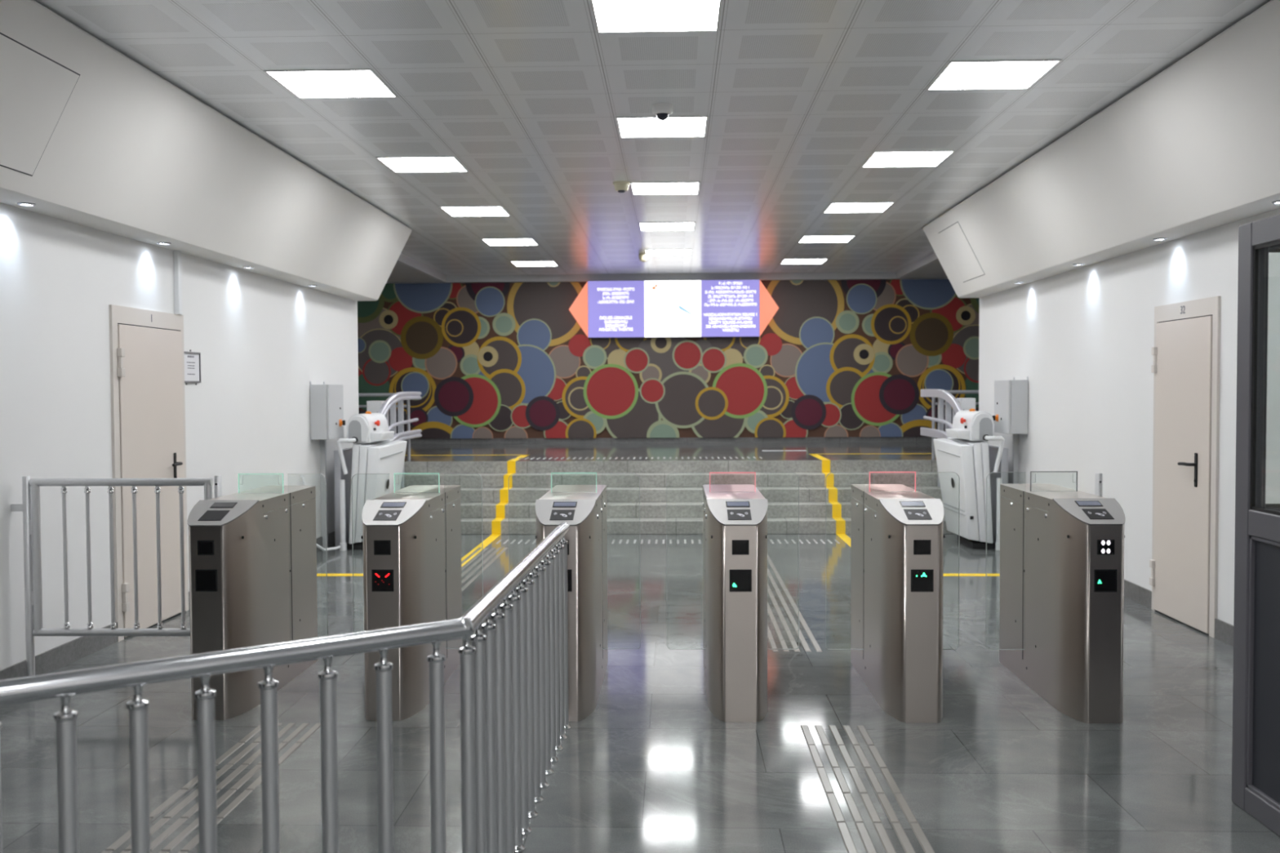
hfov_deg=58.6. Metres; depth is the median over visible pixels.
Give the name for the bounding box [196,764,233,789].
bar
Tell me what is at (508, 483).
yellow line
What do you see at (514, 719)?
steel railing
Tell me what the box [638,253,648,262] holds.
smoke detector
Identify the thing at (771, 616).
bar
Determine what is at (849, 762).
bar
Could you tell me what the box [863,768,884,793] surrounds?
bar
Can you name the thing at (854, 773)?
bar
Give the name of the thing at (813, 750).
bar
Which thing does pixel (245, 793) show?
bar
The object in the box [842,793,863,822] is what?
bar
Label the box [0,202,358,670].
wall
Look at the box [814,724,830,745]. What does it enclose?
bar
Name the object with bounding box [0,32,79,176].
access hatch
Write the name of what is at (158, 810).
bar
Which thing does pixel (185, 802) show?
bar
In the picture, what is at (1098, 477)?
post
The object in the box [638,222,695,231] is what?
recessed light
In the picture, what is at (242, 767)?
bar
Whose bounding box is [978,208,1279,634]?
wall
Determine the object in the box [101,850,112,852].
bar
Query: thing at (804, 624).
bar
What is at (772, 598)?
bar
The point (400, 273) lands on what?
ceiling
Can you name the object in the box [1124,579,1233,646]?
baseboard
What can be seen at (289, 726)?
bar
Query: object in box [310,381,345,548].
control box
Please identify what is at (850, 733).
bar
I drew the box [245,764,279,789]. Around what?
bar
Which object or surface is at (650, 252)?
recessed light
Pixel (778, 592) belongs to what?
bar
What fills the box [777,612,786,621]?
bar
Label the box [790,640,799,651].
bar
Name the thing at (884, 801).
bar
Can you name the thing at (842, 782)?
bar
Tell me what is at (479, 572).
bar
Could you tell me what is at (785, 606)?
bar
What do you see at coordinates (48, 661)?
baseboard
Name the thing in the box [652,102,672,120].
dome camera
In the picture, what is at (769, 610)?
bar
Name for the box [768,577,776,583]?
bar
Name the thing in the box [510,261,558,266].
recessed light
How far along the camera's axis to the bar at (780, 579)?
9.36 m
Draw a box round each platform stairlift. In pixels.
[333,391,422,551]
[920,389,1008,550]
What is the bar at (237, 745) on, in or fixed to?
on the floor at (651, 769)
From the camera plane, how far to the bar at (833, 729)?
5.18 m
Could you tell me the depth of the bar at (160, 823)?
4.13 m
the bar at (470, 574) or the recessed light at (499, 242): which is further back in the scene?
the recessed light at (499, 242)
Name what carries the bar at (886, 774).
on the floor at (651, 769)
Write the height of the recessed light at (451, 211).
0.006 m
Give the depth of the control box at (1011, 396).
10.96 m
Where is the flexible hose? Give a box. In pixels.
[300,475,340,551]
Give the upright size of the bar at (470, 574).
0.004 m
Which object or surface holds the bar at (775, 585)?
on the floor at (651, 769)
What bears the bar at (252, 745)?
on the floor at (651, 769)
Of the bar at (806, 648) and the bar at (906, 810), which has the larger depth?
the bar at (806, 648)
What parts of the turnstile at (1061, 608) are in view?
lid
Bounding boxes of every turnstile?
[187,473,328,719]
[351,472,483,720]
[508,472,640,721]
[666,471,799,722]
[825,471,959,723]
[985,471,1125,724]
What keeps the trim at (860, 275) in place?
attached to the wall at (901, 278)
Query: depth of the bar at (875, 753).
4.87 m
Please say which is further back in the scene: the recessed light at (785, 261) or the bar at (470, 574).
the recessed light at (785, 261)
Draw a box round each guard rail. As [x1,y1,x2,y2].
[358,393,410,459]
[931,390,978,457]
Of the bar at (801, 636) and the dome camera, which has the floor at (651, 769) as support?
the bar at (801, 636)
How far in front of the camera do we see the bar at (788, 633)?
7.27 m
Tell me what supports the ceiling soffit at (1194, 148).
attached to the wall at (1082, 338)
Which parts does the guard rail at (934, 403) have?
post, rail, infill panel, rail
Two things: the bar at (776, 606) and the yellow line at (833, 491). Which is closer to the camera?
the bar at (776, 606)
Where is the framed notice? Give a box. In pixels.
[183,349,200,385]
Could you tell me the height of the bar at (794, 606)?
0.004 m
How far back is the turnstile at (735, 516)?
5.41 m
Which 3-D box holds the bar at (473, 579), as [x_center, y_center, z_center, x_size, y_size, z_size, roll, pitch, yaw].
[-1.395,1.275,9.461,0.035,0.004,0.292,0,2,2]
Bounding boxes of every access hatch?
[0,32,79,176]
[937,221,985,282]
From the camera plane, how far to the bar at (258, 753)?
4.90 m
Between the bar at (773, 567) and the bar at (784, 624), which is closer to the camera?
the bar at (784, 624)
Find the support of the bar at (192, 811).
on the floor at (651, 769)
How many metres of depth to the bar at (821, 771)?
4.58 m
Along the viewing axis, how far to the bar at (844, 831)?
4.00 m
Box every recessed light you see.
[16,202,35,206]
[156,241,170,244]
[242,266,253,268]
[263,69,397,98]
[375,155,468,173]
[440,206,511,216]
[481,238,537,245]
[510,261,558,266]
[589,0,722,33]
[615,115,708,137]
[630,182,700,195]
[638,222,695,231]
[644,248,692,255]
[780,258,827,264]
[797,235,855,243]
[822,202,894,213]
[861,150,955,167]
[925,59,1062,90]
[1072,263,1084,266]
[1153,237,1167,240]
[1271,200,1279,204]
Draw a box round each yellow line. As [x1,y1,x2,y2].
[316,454,528,576]
[809,453,999,576]
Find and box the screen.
[568,280,778,337]
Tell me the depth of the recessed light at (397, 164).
9.07 m
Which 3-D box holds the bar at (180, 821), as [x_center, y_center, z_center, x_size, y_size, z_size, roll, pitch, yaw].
[-1.693,1.454,4.070,0.035,0.004,0.292,0,2,2]
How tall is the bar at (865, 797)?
0.004 m
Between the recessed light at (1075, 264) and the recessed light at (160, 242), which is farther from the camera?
the recessed light at (1075, 264)
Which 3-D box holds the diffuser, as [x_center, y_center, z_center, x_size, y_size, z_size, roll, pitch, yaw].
[2.321,-2.341,16.168,0.588,0.004,0.576,0,2,2]
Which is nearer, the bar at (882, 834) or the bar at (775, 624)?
the bar at (882, 834)
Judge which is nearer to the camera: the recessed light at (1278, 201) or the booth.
the booth
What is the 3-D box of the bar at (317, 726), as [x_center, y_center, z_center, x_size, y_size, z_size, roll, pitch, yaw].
[-1.525,1.414,5.265,0.035,0.004,0.292,0,2,2]
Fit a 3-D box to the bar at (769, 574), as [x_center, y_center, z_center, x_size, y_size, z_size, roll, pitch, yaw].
[1.099,1.255,9.683,0.035,0.004,0.292,0,2,2]
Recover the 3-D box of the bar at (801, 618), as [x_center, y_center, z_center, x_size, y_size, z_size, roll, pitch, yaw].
[1.109,1.314,7.883,0.035,0.004,0.292,0,2,2]
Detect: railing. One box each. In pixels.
[0,522,571,852]
[29,478,213,636]
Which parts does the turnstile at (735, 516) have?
lid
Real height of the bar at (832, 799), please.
0.004 m
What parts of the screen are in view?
panel, map panel, panel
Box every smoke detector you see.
[613,181,630,193]
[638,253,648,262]
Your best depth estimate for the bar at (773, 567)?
9.98 m
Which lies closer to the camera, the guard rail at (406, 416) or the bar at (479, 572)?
the bar at (479, 572)
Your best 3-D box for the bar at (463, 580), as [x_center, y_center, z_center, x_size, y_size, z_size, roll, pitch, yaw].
[-1.461,1.276,9.463,0.035,0.004,0.292,0,2,2]
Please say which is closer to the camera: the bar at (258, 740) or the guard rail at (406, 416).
the bar at (258, 740)
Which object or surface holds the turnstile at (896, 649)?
on the floor at (651, 769)
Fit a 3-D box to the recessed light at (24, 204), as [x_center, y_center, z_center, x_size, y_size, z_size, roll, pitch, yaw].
[-3.240,-1.172,6.018,0.088,0.010,0.088,0,2,2]
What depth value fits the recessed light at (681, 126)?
7.82 m
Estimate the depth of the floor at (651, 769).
5.00 m
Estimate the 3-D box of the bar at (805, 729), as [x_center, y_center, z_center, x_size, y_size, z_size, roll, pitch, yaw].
[0.764,1.404,5.194,0.035,0.004,0.292,0,2,2]
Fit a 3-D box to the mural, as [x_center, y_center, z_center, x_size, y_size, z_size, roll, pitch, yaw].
[0.552,-1.052,17.941,13.780,2.460,0.050,0,2,2]
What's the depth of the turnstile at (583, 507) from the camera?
5.54 m
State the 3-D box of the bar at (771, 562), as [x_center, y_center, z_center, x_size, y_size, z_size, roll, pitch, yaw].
[1.183,1.235,10.281,0.035,0.004,0.292,0,2,2]
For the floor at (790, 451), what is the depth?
15.51 m
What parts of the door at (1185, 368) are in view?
lever, handle plate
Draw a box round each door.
[108,304,188,641]
[1149,296,1221,638]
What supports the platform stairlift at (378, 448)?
on the floor at (651, 769)
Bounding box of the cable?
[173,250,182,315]
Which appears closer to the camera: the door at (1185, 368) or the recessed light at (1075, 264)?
the door at (1185, 368)
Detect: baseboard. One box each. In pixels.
[0,530,335,679]
[406,436,932,444]
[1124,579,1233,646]
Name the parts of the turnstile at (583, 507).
lid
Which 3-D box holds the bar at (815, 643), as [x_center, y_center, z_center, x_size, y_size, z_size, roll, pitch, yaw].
[1.081,1.344,6.984,0.035,0.004,0.292,0,2,2]
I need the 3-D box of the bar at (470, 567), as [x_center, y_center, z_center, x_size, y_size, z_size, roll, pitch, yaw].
[-1.508,1.256,10.064,0.035,0.004,0.292,0,2,2]
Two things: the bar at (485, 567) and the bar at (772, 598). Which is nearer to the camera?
the bar at (772, 598)
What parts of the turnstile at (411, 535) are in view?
lid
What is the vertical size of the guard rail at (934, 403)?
0.821 m
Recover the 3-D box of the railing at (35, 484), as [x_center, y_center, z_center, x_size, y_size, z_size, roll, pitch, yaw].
[-2.761,0.696,6.064,0.993,0.843,0.042,0,2,2]
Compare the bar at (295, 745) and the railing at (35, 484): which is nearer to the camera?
the bar at (295, 745)
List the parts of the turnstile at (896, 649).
glass, lid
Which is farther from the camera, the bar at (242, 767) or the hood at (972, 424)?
the hood at (972, 424)
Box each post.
[10,475,35,676]
[213,475,222,497]
[1094,473,1102,497]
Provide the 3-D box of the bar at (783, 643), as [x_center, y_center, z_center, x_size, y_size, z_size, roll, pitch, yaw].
[0.885,1.345,6.990,0.035,0.004,0.292,0,2,2]
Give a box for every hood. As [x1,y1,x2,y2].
[346,411,394,443]
[946,408,995,440]
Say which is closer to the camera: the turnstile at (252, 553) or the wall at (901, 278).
the turnstile at (252, 553)
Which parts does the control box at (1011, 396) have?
door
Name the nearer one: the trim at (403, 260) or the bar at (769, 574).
the bar at (769, 574)
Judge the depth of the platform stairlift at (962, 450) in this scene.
11.21 m
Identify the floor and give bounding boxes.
[0,533,1279,852]
[404,442,936,534]
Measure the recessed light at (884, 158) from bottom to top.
0.006 m
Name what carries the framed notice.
attached to the wall at (261, 341)
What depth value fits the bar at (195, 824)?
4.05 m
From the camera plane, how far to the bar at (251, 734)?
5.23 m
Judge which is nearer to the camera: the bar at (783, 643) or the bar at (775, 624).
the bar at (783, 643)
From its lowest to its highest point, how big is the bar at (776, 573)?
0.004 m
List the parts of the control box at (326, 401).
door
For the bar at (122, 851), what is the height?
0.004 m
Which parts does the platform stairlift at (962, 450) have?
guide rail, rail, post, guide rail, post, post, panel, safety arm, plate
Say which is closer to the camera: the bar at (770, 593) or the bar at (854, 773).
the bar at (854, 773)
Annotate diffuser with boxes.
[782,259,826,263]
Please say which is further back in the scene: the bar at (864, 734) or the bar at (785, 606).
the bar at (785, 606)
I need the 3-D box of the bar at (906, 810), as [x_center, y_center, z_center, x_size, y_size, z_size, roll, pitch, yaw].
[0.998,1.433,4.287,0.035,0.004,0.292,0,2,2]
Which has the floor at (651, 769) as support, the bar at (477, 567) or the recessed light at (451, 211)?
the bar at (477, 567)
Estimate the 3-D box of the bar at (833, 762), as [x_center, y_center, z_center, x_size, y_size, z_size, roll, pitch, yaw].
[0.820,1.414,4.892,0.035,0.004,0.292,0,2,2]
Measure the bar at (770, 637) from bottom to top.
0.004 m
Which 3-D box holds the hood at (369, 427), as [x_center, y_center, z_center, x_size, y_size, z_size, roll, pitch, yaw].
[-2.731,-0.003,11.660,0.339,0.309,0.772,0,2,2]
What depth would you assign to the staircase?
13.21 m
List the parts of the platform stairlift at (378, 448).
plate, safety arm, panel, post, post, guide rail, post, rail, guide rail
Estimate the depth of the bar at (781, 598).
8.48 m
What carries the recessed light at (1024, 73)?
in the ceiling at (796, 96)
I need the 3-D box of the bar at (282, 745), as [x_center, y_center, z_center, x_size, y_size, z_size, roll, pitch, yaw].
[-1.600,1.424,4.967,0.035,0.004,0.292,0,2,2]
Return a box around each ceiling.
[33,0,1271,275]
[386,260,947,282]
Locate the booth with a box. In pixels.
[1231,213,1279,835]
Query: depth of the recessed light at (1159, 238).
7.66 m
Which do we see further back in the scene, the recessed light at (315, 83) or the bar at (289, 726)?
the recessed light at (315, 83)
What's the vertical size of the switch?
0.070 m
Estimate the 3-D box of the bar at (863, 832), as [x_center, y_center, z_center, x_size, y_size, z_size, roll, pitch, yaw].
[0.792,1.444,3.993,0.035,0.004,0.292,0,2,2]
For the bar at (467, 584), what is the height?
0.004 m
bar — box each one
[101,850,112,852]
[104,817,152,850]
[120,850,131,852]
[123,817,169,850]
[149,789,186,817]
[150,817,187,850]
[161,817,199,850]
[162,789,198,817]
[180,764,217,789]
[180,789,220,817]
[180,818,222,851]
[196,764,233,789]
[197,789,236,817]
[215,742,244,764]
[216,764,248,789]
[216,790,253,817]
[226,742,259,764]
[229,764,261,789]
[238,724,261,742]
[241,747,261,764]
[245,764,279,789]
[252,723,282,742]
[257,742,288,764]
[277,723,296,738]
[278,742,302,764]
[281,723,309,742]
[296,723,320,742]
[461,577,469,583]
[461,582,470,590]
[464,565,473,571]
[466,571,475,577]
[467,577,476,583]
[472,565,480,571]
[473,571,482,577]
[480,565,488,571]
[767,571,772,577]
[767,590,773,596]
[767,604,772,612]
[767,612,776,621]
[767,630,773,640]
[768,560,773,566]
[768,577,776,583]
[768,640,778,651]
[769,596,777,604]
[770,565,777,571]
[771,621,780,630]
[772,583,779,590]
[773,571,780,577]
[773,604,781,612]
[775,590,782,596]
[775,630,784,640]
[776,577,784,583]
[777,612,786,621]
[778,596,786,604]
[779,640,789,651]
[780,583,787,590]
[781,621,790,630]
[782,604,791,612]
[783,590,791,596]
[785,630,795,640]
[786,596,795,604]
[786,612,795,621]
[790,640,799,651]
[791,604,799,612]
[791,621,799,630]
[795,612,804,621]
[795,630,805,640]
[800,621,809,630]
[800,640,811,651]
[800,724,815,745]
[805,630,816,640]
[808,745,823,767]
[810,640,822,651]
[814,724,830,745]
[816,767,834,793]
[822,745,839,768]
[825,793,845,822]
[828,724,844,745]
[831,768,851,793]
[836,822,857,852]
[837,745,855,768]
[842,725,859,745]
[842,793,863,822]
[848,768,867,793]
[853,745,871,768]
[854,822,876,852]
[856,725,874,745]
[859,793,881,822]
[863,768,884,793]
[867,745,887,768]
[873,822,896,852]
[876,793,900,822]
[880,768,902,793]
[891,822,915,852]
[893,793,918,822]
[909,822,934,852]
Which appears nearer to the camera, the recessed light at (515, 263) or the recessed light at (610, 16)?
the recessed light at (610, 16)
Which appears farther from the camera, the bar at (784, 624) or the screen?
the screen
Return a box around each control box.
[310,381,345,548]
[992,377,1028,484]
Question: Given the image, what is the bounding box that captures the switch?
[995,414,998,422]
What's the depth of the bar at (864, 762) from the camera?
4.87 m
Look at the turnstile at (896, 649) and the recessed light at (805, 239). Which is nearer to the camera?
the turnstile at (896, 649)
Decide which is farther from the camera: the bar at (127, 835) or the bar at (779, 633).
the bar at (779, 633)
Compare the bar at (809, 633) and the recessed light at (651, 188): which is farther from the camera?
the recessed light at (651, 188)
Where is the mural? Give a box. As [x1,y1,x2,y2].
[357,279,979,439]
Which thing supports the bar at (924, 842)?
on the floor at (651, 769)
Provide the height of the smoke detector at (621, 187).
0.090 m
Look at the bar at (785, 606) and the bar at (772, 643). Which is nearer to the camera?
the bar at (772, 643)
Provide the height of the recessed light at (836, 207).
0.006 m
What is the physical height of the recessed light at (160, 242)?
0.010 m
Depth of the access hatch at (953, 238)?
11.74 m
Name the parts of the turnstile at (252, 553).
lid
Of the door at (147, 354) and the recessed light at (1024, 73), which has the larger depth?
the door at (147, 354)
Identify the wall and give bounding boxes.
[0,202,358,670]
[386,278,948,283]
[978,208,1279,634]
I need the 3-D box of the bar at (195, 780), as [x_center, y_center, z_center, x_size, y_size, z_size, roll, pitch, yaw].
[-1.805,1.434,4.674,0.035,0.004,0.292,0,2,2]
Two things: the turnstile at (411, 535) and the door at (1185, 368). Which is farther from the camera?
the door at (1185, 368)
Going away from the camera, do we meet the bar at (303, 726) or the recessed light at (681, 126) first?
the bar at (303, 726)
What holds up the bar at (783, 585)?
on the floor at (651, 769)
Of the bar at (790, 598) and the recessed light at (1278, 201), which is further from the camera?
the bar at (790, 598)
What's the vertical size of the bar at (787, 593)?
0.004 m
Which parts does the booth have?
panel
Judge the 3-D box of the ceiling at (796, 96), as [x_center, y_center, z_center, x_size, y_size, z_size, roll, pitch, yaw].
[0.139,-2.088,7.184,7.050,0.100,21.900,0,2,2]
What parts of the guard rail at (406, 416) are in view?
rail, infill panel, rail, post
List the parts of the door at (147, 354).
handle plate, lever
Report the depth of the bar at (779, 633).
7.27 m
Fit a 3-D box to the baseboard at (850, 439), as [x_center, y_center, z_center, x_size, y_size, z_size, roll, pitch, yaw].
[0.559,0.219,18.002,13.800,0.085,0.012,0,2,2]
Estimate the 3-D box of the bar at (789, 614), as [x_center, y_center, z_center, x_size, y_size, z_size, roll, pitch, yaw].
[1.044,1.315,7.885,0.035,0.004,0.292,0,2,2]
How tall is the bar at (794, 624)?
0.004 m
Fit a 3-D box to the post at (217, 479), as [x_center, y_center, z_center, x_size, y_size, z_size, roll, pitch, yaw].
[-2.232,0.826,6.049,0.037,1.134,0.042,0,2,2]
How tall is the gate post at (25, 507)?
1.134 m
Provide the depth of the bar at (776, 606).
8.19 m
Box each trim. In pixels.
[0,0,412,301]
[396,253,447,283]
[445,271,897,283]
[896,252,938,279]
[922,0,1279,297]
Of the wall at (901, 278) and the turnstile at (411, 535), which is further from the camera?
the wall at (901, 278)
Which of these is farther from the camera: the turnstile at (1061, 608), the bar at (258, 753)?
the turnstile at (1061, 608)
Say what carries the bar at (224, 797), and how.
on the floor at (651, 769)
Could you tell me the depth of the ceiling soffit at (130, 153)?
7.20 m
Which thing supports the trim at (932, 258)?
attached to the wall at (1082, 338)
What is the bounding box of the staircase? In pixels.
[400,459,954,534]
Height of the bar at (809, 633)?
0.004 m
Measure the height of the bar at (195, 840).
0.004 m
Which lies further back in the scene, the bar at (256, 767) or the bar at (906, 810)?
the bar at (256, 767)

